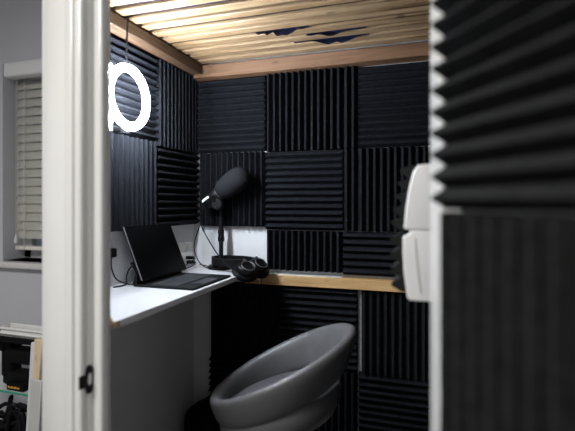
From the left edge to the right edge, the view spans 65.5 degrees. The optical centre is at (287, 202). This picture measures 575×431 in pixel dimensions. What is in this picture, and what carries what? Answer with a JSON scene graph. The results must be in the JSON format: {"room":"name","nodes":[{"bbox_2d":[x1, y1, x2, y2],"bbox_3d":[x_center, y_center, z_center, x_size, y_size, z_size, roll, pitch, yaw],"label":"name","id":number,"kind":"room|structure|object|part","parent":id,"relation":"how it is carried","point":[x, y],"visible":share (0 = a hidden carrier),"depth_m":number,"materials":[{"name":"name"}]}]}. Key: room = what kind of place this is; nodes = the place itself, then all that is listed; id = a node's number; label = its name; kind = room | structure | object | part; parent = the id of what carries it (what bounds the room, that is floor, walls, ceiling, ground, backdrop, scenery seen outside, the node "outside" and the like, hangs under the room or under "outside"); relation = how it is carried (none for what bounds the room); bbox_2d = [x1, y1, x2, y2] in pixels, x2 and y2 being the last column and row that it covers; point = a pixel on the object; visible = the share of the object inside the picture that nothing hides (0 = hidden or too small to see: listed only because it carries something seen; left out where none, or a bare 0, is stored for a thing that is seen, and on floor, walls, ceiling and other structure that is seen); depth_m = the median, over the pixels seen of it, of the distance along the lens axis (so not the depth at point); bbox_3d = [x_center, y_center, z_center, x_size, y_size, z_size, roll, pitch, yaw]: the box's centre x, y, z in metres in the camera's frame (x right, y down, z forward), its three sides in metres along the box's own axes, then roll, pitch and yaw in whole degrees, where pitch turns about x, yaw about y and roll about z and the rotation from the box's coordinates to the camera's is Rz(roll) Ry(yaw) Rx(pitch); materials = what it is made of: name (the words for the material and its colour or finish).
{"room":"studio","nodes":[
{"label":"studio","id":0,"kind":"room"},
{"bbox_2d":[0,0,41,419],"bbox_3d":[-0.283,0.000,2.042,4.400,2.400,0.190,0,0,18],"label":"wall","id":1,"kind":"structure","parent":0,"point":[20,20],"depth_m":2.33,"materials":[{"name":"grey paint"}]},
{"bbox_2d":[0,258,41,269],"bbox_3d":[-1.004,0.316,2.227,1.085,0.032,0.185,0,0,18],"label":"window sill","id":2,"kind":"structure","parent":1,"relation":"attached to","point":[35,265],"depth_m":2.25,"materials":[{"name":"white paint"}]},
{"bbox_2d":[25,77,41,257],"bbox_3d":[-0.972,-0.212,2.324,0.985,1.025,0.040,0,0,18],"label":"window","id":3,"kind":"structure","parent":1,"relation":"in","point":[33,242],"depth_m":2.45,"materials":[{"name":"white glass"}]},
{"bbox_2d":[4,59,41,250],"bbox_3d":[-1.002,-0.237,2.216,0.955,0.970,0.125,0,0,18],"label":"blind","id":4,"kind":"object","parent":3,"relation":"attached to","point":[29,226],"visible":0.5,"depth_m":2.36,"materials":[{"name":"white plastic"}]},
{"bbox_3d":[-1.429,-0.205,2.365,0.004,0.890,0.003,0,0,33],"label":"ladder cord","id":5,"kind":"part","parent":4,"relation":"part of","materials":[{"name":"white fabric"}]},
{"bbox_3d":[-0.994,0.238,2.255,0.945,0.020,0.045,0,0,18],"label":"rail","id":6,"kind":"part","parent":4,"relation":"part of","materials":[{"name":"white plastic"}]},
{"bbox_3d":[-0.973,-0.212,2.322,0.885,0.925,0.006,0,0,18],"label":"pane","id":7,"kind":"part","parent":3,"relation":"part of","materials":[{"name":"clear glass"}]},
{"bbox_2d":[42,0,109,430],"bbox_3d":[-0.535,0.300,1.102,0.128,1.800,0.388,0,0,-30],"label":"wall","id":8,"kind":"structure","parent":0,"point":[42,0],"depth_m":0.95,"materials":[{"name":"white paint"}]},
{"bbox_2d":[44,0,86,430],"bbox_3d":[-0.453,0.340,0.916,0.139,1.720,0.035,0,0,39],"label":"trim","id":9,"kind":"structure","parent":8,"relation":"attached to","point":[65,27],"depth_m":0.91,"materials":[{"name":"white paint"}]},
{"bbox_2d":[79,365,92,393],"bbox_3d":[-0.394,0.348,0.876,0.004,0.056,0.030,0,0,33],"label":"strike plate","id":10,"kind":"object","parent":8,"relation":"attached to","point":[83,380],"visible":1,"depth_m":0.88,"materials":[{"name":"black metal"}]},
{"bbox_3d":[-0.391,0.348,0.882,0.002,0.056,0.017,0,0,33],"label":"plate","id":11,"kind":"part","parent":10,"relation":"part of","materials":[{"name":"black metal"}]},
{"bbox_2d":[86,0,108,430],"bbox_3d":[-0.424,0.340,0.921,0.144,1.720,0.043,0,0,33],"label":"door jamb","id":12,"kind":"object","parent":8,"relation":"in","point":[97,11],"depth_m":0.88,"materials":[{"name":"white paint"}]},
{"bbox_2d":[110,147,193,430],"bbox_3d":[-0.517,0.344,1.532,0.030,1.712,0.715,0,0,18],"label":"wall","id":13,"kind":"structure","parent":0,"point":[152,356],"depth_m":1.58,"materials":[{"name":"white paint"}]},
{"bbox_2d":[110,241,132,284],"bbox_3d":[-0.526,0.187,1.374,0.040,0.144,0.144,0,0,44],"label":"plug","id":14,"kind":"object","parent":13,"relation":"attached to","point":[113,251],"visible":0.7,"depth_m":1.36,"materials":[{"name":"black plastic"}]},
{"bbox_2d":[110,132,156,231],"bbox_3d":[-0.515,-0.063,1.434,0.034,0.302,0.297,0,0,18],"label":"tile","id":15,"kind":"structure","parent":13,"relation":"attached to","point":[133,161],"depth_m":1.44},
{"bbox_2d":[110,36,158,141],"bbox_3d":[-0.515,-0.363,1.434,0.034,0.293,0.299,0,0,18],"label":"tile","id":16,"kind":"structure","parent":13,"relation":"attached to","point":[127,94],"depth_m":1.45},
{"bbox_2d":[110,10,201,74],"bbox_3d":[-0.474,-0.534,1.498,0.075,0.038,0.637,0,0,18],"label":"roof beam","id":17,"kind":"structure","parent":13,"relation":"on","point":[139,39],"depth_m":1.49,"materials":[{"name":"brown wood"}]},
{"bbox_2d":[110,0,148,6],"bbox_3d":[-0.125,-0.564,1.130,0.960,0.012,0.040,0,0,18],"label":"roof slat","id":18,"kind":"object","parent":17,"relation":"on","point":[112,2],"visible":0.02,"depth_m":1.24,"materials":[{"name":"brown wood"}]},
{"bbox_2d":[110,17,149,133],"bbox_3d":[-0.491,-0.378,1.341,0.068,0.350,0.196,0,0,18],"label":"ring light","id":19,"kind":"object","parent":17,"relation":"hanging from","point":[125,126],"visible":0.87,"depth_m":1.33,"materials":[{"name":"white plastic"}]},
{"bbox_3d":[-0.480,-0.482,1.337,0.014,0.141,0.007,0,0,40],"label":"cord","id":20,"kind":"part","parent":19,"relation":"part of","materials":[{"name":"black rubber"}]},
{"bbox_2d":[110,0,222,15],"bbox_3d":[-0.105,-0.564,1.190,0.960,0.012,0.040,0,0,18],"label":"roof slat","id":21,"kind":"object","parent":17,"relation":"on","point":[157,5],"visible":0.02,"depth_m":1.27,"materials":[{"name":"wood"}]},
{"bbox_2d":[123,0,297,23],"bbox_3d":[-0.086,-0.563,1.250,0.960,0.012,0.039,0,0,18],"label":"roof slat","id":22,"kind":"object","parent":17,"relation":"on","point":[233,4],"visible":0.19,"depth_m":1.29,"materials":[{"name":"brown wood"}]},
{"bbox_2d":[134,0,360,30],"bbox_3d":[-0.068,-0.565,1.306,0.960,0.012,0.033,0,0,18],"label":"roof slat","id":23,"kind":"object","parent":17,"relation":"on","point":[300,4],"visible":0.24,"depth_m":1.32,"materials":[{"name":"brown wood"}]},
{"bbox_2d":[146,0,429,36],"bbox_3d":[-0.050,-0.563,1.361,0.960,0.012,0.036,0,0,18],"label":"roof slat","id":24,"kind":"object","parent":17,"relation":"on","point":[369,4],"visible":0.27,"depth_m":1.34,"materials":[{"name":"brown wood"}]},
{"bbox_2d":[156,1,429,42],"bbox_3d":[-0.031,-0.565,1.419,0.960,0.012,0.039,0,0,18],"label":"roof slat","id":25,"kind":"object","parent":17,"relation":"on","point":[420,6],"visible":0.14,"depth_m":1.38,"materials":[{"name":"brown wood"}]},
{"bbox_2d":[168,10,429,48],"bbox_3d":[-0.011,-0.564,1.479,0.960,0.012,0.038,0,0,18],"label":"roof slat","id":26,"kind":"object","parent":17,"relation":"on","point":[421,15],"visible":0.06,"depth_m":1.43,"materials":[{"name":"brown wood"}]},
{"bbox_2d":[176,19,429,54],"bbox_3d":[0.007,-0.563,1.536,0.960,0.012,0.035,0,0,18],"label":"roof slat","id":27,"kind":"object","parent":17,"relation":"on","point":[426,22],"visible":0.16,"depth_m":1.52,"materials":[{"name":"brown wood"}]},
{"bbox_2d":[186,26,429,58],"bbox_3d":[0.025,-0.564,1.592,0.960,0.012,0.036,0,0,18],"label":"roof slat","id":28,"kind":"object","parent":17,"relation":"on","point":[421,30],"visible":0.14,"depth_m":1.58,"materials":[{"name":"brown wood"}]},
{"bbox_2d":[193,33,429,63],"bbox_3d":[0.044,-0.563,1.649,0.960,0.012,0.038,0,0,18],"label":"roof slat","id":29,"kind":"object","parent":17,"relation":"on","point":[425,36],"visible":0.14,"depth_m":1.62,"materials":[{"name":"brown wood"}]},
{"bbox_2d":[110,265,237,328],"bbox_3d":[-0.383,0.266,1.416,0.296,0.016,0.851,0,0,18],"label":"desk","id":30,"kind":"object","parent":13,"relation":"attached to","point":[129,304],"visible":0.44,"depth_m":1.22,"materials":[{"name":"white laminate"}]},
{"bbox_2d":[113,266,131,287],"bbox_3d":[-0.497,0.228,1.447,0.020,0.060,0.197,0,0,16],"label":"power cable","id":31,"kind":"object","parent":30,"relation":"on","point":[131,266],"visible":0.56,"depth_m":1.40,"materials":[{"name":"black rubber"}]},
{"bbox_2d":[122,223,230,290],"bbox_3d":[-0.357,0.166,1.472,0.252,0.185,0.256,0,0,18],"label":"laptop","id":32,"kind":"object","parent":30,"relation":"on","point":[158,262],"visible":1,"depth_m":1.46,"materials":[{"name":"black plastic"}]},
{"bbox_3d":[-0.437,0.214,1.498,0.026,0.063,0.248,0,0,18],"label":"stand arm","id":33,"kind":"part","parent":32,"relation":"part of"},
{"bbox_2d":[181,251,195,267],"bbox_3d":[-0.402,0.226,1.714,0.052,0.064,0.188,0,0,18],"label":"block","id":34,"kind":"object","parent":30,"relation":"on","point":[187,257],"visible":0.61,"depth_m":1.76,"materials":[{"name":"white plastic"}]},
{"bbox_2d":[194,219,207,267],"bbox_3d":[-0.332,0.159,1.775,0.079,0.194,0.045,0,0,18],"label":"cable","id":35,"kind":"object","parent":30,"relation":"on","point":[201,219],"visible":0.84,"depth_m":1.77,"materials":[{"name":"black rubber"}]},
{"bbox_2d":[201,167,250,269],"bbox_3d":[-0.235,0.060,1.735,0.209,0.396,0.112,0,0,35],"label":"desk microphone","id":36,"kind":"object","parent":30,"relation":"on","point":[237,179],"visible":0.94,"depth_m":1.70,"materials":[{"name":"black metal"}]},
{"bbox_2d":[200,206,231,269],"bbox_3d":[-0.258,0.130,1.662,0.031,0.242,0.262,0,0,-40],"label":"microphone cable","id":37,"kind":"object","parent":36,"relation":"attached to","point":[203,206],"visible":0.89,"depth_m":1.71,"materials":[{"name":"black rubber"}]},
{"bbox_3d":[-0.270,0.004,1.723,0.047,0.047,0.023,0,0,10],"label":"yoke knob","id":38,"kind":"part","parent":36,"relation":"part of","materials":[{"name":"black plastic"}]},
{"bbox_2d":[211,255,268,304],"bbox_3d":[-0.172,0.281,1.694,0.173,0.165,0.253,0,0,-36],"label":"headphones","id":39,"kind":"object","parent":30,"relation":"on","point":[246,268],"visible":0.99,"depth_m":1.63,"materials":[{"name":"black plastic"}]},
{"bbox_2d":[236,261,256,276],"bbox_3d":[-0.145,0.235,1.597,0.068,0.054,0.076,0,0,18],"label":"ear cup","id":40,"kind":"object","parent":39,"relation":"on","point":[243,268],"depth_m":1.58,"materials":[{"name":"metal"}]},
{"bbox_2d":[251,258,268,273],"bbox_3d":[-0.104,0.234,1.665,0.065,0.056,0.078,0,0,18],"label":"ear cup","id":41,"kind":"object","parent":39,"relation":"on","point":[262,266],"depth_m":1.65,"materials":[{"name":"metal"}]},
{"bbox_2d":[153,59,198,153],"bbox_3d":[-0.422,-0.356,1.720,0.034,0.309,0.296,0,0,18],"label":"tile","id":42,"kind":"structure","parent":13,"relation":"attached to","point":[177,121],"depth_m":1.68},
{"bbox_2d":[157,147,199,225],"bbox_3d":[-0.422,-0.056,1.720,0.034,0.286,0.298,0,0,18],"label":"tile","id":43,"kind":"structure","parent":13,"relation":"attached to","point":[177,183],"depth_m":1.70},
{"bbox_2d":[177,241,191,259],"bbox_3d":[-0.416,0.197,1.770,0.014,0.083,0.140,0,0,18],"label":"wall socket","id":44,"kind":"object","parent":13,"relation":"attached to","point":[182,246],"visible":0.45,"depth_m":1.78,"materials":[{"name":"white plastic"}]},
{"bbox_2d":[110,0,427,43],"bbox_3d":[-0.084,-0.561,1.234,1.042,0.097,1.055,0,0,18],"label":"ceiling","id":45,"kind":"structure","parent":0,"point":[149,0],"depth_m":1.38,"materials":[{"name":"brown wood"}]},
{"bbox_2d":[255,25,308,35],"bbox_3d":[-0.021,-0.557,1.441,0.180,0.049,0.027,0,0,18],"label":"scrap","id":46,"kind":"object","parent":45,"relation":"hanging from","point":[285,31],"visible":0.6,"depth_m":1.44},
{"bbox_2d":[294,33,368,43],"bbox_3d":[0.146,-0.557,1.513,0.263,0.049,0.027,0,0,18],"label":"scrap","id":47,"kind":"object","parent":45,"relation":"hanging from","point":[341,39],"visible":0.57,"depth_m":1.51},
{"bbox_2d":[306,26,366,35],"bbox_3d":[0.155,-0.560,1.451,0.205,0.044,0.025,0,0,18],"label":"scrap","id":48,"kind":"object","parent":45,"relation":"hanging from","point":[333,32],"visible":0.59,"depth_m":1.46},
{"bbox_2d":[194,39,429,428],"bbox_3d":[0.077,0.300,1.726,1.040,1.800,0.020,0,0,18],"label":"wall","id":49,"kind":"structure","parent":0,"point":[241,240],"depth_m":1.83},
{"bbox_2d":[209,355,249,394],"bbox_3d":[-0.173,0.771,1.778,0.297,0.298,0.034,0,0,18],"label":"tile","id":50,"kind":"structure","parent":49,"relation":"attached to","point":[221,368],"depth_m":1.80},
{"bbox_2d":[197,76,266,153],"bbox_3d":[-0.224,-0.352,1.795,0.293,0.295,0.034,0,0,18],"label":"tile","id":51,"kind":"structure","parent":49,"relation":"attached to","point":[232,114],"depth_m":1.78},
{"bbox_2d":[200,151,266,226],"bbox_3d":[-0.224,-0.054,1.795,0.291,0.296,0.034,0,0,18],"label":"tile","id":52,"kind":"structure","parent":49,"relation":"attached to","point":[246,208],"depth_m":1.78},
{"bbox_2d":[211,282,279,359],"bbox_3d":[-0.173,0.468,1.778,0.295,0.302,0.034,0,0,18],"label":"tile","id":53,"kind":"structure","parent":49,"relation":"attached to","point":[239,330],"depth_m":1.77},
{"bbox_2d":[265,150,343,230],"bbox_3d":[0.062,-0.047,1.702,0.304,0.300,0.034,0,0,18],"label":"tile","id":54,"kind":"structure","parent":49,"relation":"attached to","point":[305,189],"depth_m":1.69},
{"bbox_2d":[267,230,342,272],"bbox_3d":[0.061,0.182,1.702,0.300,0.153,0.034,0,0,18],"label":"tile","id":55,"kind":"structure","parent":49,"relation":"attached to","point":[319,251],"depth_m":1.69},
{"bbox_2d":[267,67,343,151],"bbox_3d":[0.062,-0.350,1.702,0.302,0.302,0.034,0,0,18],"label":"tile","id":56,"kind":"structure","parent":49,"relation":"attached to","point":[305,110],"depth_m":1.69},
{"bbox_2d":[190,41,429,81],"bbox_3d":[0.056,-0.527,1.691,0.964,0.051,0.056,0,0,18],"label":"roof beam","id":57,"kind":"structure","parent":49,"relation":"attached to","point":[417,51],"depth_m":1.65,"materials":[{"name":"brown wood"}]},
{"bbox_2d":[278,285,357,370],"bbox_3d":[0.113,0.468,1.685,0.301,0.300,0.034,0,0,18],"label":"tile","id":58,"kind":"structure","parent":49,"relation":"attached to","point":[302,309],"depth_m":1.68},
{"bbox_2d":[245,272,405,292],"bbox_3d":[0.178,0.293,1.659,0.713,0.041,0.043,0,0,18],"label":"wall rail","id":59,"kind":"object","parent":49,"relation":"attached to","point":[352,283],"depth_m":1.65,"materials":[{"name":"brown wood"}]},
{"bbox_3d":[0.060,0.274,1.700,0.300,0.002,0.036,0,0,18],"label":"sealant strip","id":60,"kind":"part","parent":59,"relation":"part of","materials":[{"name":"white plastic"}]},
{"bbox_2d":[298,368,357,430],"bbox_3d":[0.113,0.771,1.685,0.299,0.300,0.034,0,0,18],"label":"tile","id":61,"kind":"structure","parent":49,"relation":"attached to","point":[344,417],"depth_m":1.65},
{"bbox_2d":[344,149,357,230],"bbox_3d":[0.233,-0.047,1.646,0.050,0.302,0.034,0,0,18],"label":"tile","id":62,"kind":"structure","parent":49,"relation":"attached to","point":[350,155],"depth_m":1.64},
{"bbox_2d":[344,66,357,148],"bbox_3d":[0.233,-0.350,1.646,0.050,0.302,0.034,0,0,18],"label":"tile","id":63,"kind":"structure","parent":49,"relation":"attached to","point":[350,73],"depth_m":1.64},
{"bbox_2d":[343,232,397,276],"bbox_3d":[0.363,0.186,1.604,0.328,0.158,0.034,0,0,18],"label":"tile","id":64,"kind":"structure","parent":49,"relation":"attached to","point":[365,253],"depth_m":1.62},
{"bbox_2d":[358,371,429,430],"bbox_3d":[0.389,0.771,1.596,0.272,0.298,0.034,0,0,18],"label":"tile","id":65,"kind":"structure","parent":49,"relation":"attached to","point":[389,403],"depth_m":1.59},
{"bbox_2d":[358,61,429,147],"bbox_3d":[0.389,-0.349,1.596,0.272,0.295,0.034,0,0,18],"label":"tile","id":66,"kind":"structure","parent":49,"relation":"attached to","point":[394,102],"depth_m":1.59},
{"bbox_2d":[359,146,429,231],"bbox_3d":[0.389,-0.048,1.596,0.270,0.303,0.034,0,0,18],"label":"tile","id":67,"kind":"structure","parent":49,"relation":"attached to","point":[379,168],"depth_m":1.60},
{"bbox_2d":[362,290,429,380],"bbox_3d":[0.394,0.468,1.594,0.260,0.302,0.034,0,0,18],"label":"tile","id":68,"kind":"structure","parent":49,"relation":"attached to","point":[395,328],"depth_m":1.59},
{"bbox_3d":[-0.864,1.250,0.254,4.400,0.100,3.950,0,0,18],"label":"floor","id":69,"kind":"structure","parent":0,"visible":0},
{"bbox_2d":[0,335,33,396],"bbox_3d":[-1.172,0.875,1.895,0.560,0.650,0.120,0,0,18],"label":"shelf unit","id":70,"kind":"object","parent":69,"relation":"on","point":[3,387],"visible":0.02,"depth_m":1.82,"materials":[{"name":"clear glass"}]},
{"bbox_2d":[0,394,26,430],"bbox_3d":[-1.199,0.969,1.910,0.276,0.294,0.086,0,0,18],"label":"cable tangle","id":71,"kind":"object","parent":70,"relation":"on","point":[14,419],"visible":0.91,"depth_m":1.87,"materials":[{"name":"black rubber"}]},
{"bbox_3d":[-1.171,0.771,1.897,0.540,0.009,0.116,0,0,18],"label":"glass shelf","id":72,"kind":"part","parent":70,"relation":"part of","materials":[{"name":"glass"}]},
{"bbox_2d":[0,342,30,383],"bbox_3d":[-1.165,0.669,1.908,0.265,0.196,0.070,0,0,18],"label":"machine","id":73,"kind":"object","parent":70,"relation":"on","point":[14,356],"visible":0.66,"depth_m":1.88,"materials":[{"name":"black plastic"}]},
{"bbox_2d":[7,380,28,391],"bbox_3d":[-1.107,0.752,1.834,0.089,0.030,0.031,0,0,18],"label":"box","id":74,"kind":"object","parent":70,"relation":"on","point":[13,385],"visible":0.97,"depth_m":1.82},
{"bbox_2d":[0,323,41,339],"bbox_3d":[-1.069,0.530,1.840,0.265,0.038,0.070,0,0,18],"label":"tray","id":75,"kind":"object","parent":70,"relation":"on","point":[26,331],"visible":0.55,"depth_m":1.83,"materials":[{"name":"white plastic"}]},
{"bbox_2d":[26,337,41,430],"bbox_3d":[-0.929,0.845,1.639,0.107,0.704,0.040,0,0,18],"label":"leaning board","id":76,"kind":"object","parent":69,"relation":"on","point":[34,406],"visible":0.77,"depth_m":1.61,"materials":[{"name":"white wood"}]},
{"bbox_3d":[-0.947,0.850,1.646,0.068,0.686,0.030,0,0,18],"label":"panel","id":77,"kind":"part","parent":76,"relation":"part of","materials":[{"name":"white wood"}]},
{"bbox_3d":[-0.921,0.917,1.637,0.091,0.561,0.040,0,0,18],"label":"panel","id":78,"kind":"part","parent":76,"relation":"part of","materials":[{"name":"white wood"}]},
{"bbox_2d":[184,395,219,430],"bbox_3d":[-0.313,0.971,1.716,0.145,0.456,0.150,0,0,18],"label":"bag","id":79,"kind":"object","parent":69,"relation":"on","point":[200,416],"visible":0.66,"depth_m":1.66,"materials":[{"name":"black fabric"}]},
{"bbox_3d":[-0.306,0.761,1.713,0.018,0.035,0.106,0,0,18],"label":"handle","id":80,"kind":"part","parent":79,"relation":"part of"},
{"bbox_2d":[210,323,355,430],"bbox_3d":[-0.019,0.769,1.237,0.416,0.862,0.401,0,0,18],"label":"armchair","id":81,"kind":"object","parent":69,"relation":"on","point":[269,392],"visible":1,"depth_m":1.11,"materials":[{"name":"grey moulded plastic"},{"name":"chrome"}]},
{"bbox_3d":[-0.019,0.561,1.236,0.336,0.181,0.336,0,0,18],"label":"seat","id":82,"kind":"part","parent":81,"relation":"part of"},
{"bbox_3d":[0.394,0.300,1.110,0.036,1.800,0.955,0,0,18],"label":"wall","id":83,"kind":"structure","parent":0,"visible":0},
{"bbox_2d":[390,164,429,301],"bbox_3d":[0.250,0.054,0.873,0.090,0.252,0.118,0,0,18],"label":"panel","id":84,"kind":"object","parent":83,"relation":"attached to","point":[411,268],"depth_m":0.82,"materials":[{"name":"white plastic"}]},
{"bbox_2d":[430,0,456,430],"bbox_3d":[0.232,0.340,0.598,0.070,1.720,0.110,0,0,9],"label":"trim","id":85,"kind":"structure","parent":83,"relation":"attached to","point":[436,209],"depth_m":0.61,"materials":[{"name":"white paint"}]},
{"bbox_2d":[457,209,574,215],"bbox_3d":[0.307,0.340,0.216,0.035,1.680,0.660,0,0,-16],"label":"door","id":86,"kind":"structure","parent":83,"relation":"in","point":[458,210],"depth_m":0.43,"materials":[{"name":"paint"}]},
{"bbox_2d":[430,0,574,211],"bbox_3d":[0.224,-0.144,0.380,0.034,0.302,0.302,0,0,-16],"label":"tile","id":87,"kind":"structure","parent":86,"relation":"attached to","point":[507,113],"depth_m":0.42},
{"bbox_2d":[440,212,574,430],"bbox_3d":[0.227,0.163,0.377,0.034,0.306,0.300,0,0,-16],"label":"tile","id":88,"kind":"structure","parent":86,"relation":"attached to","point":[507,280],"depth_m":0.41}
]}

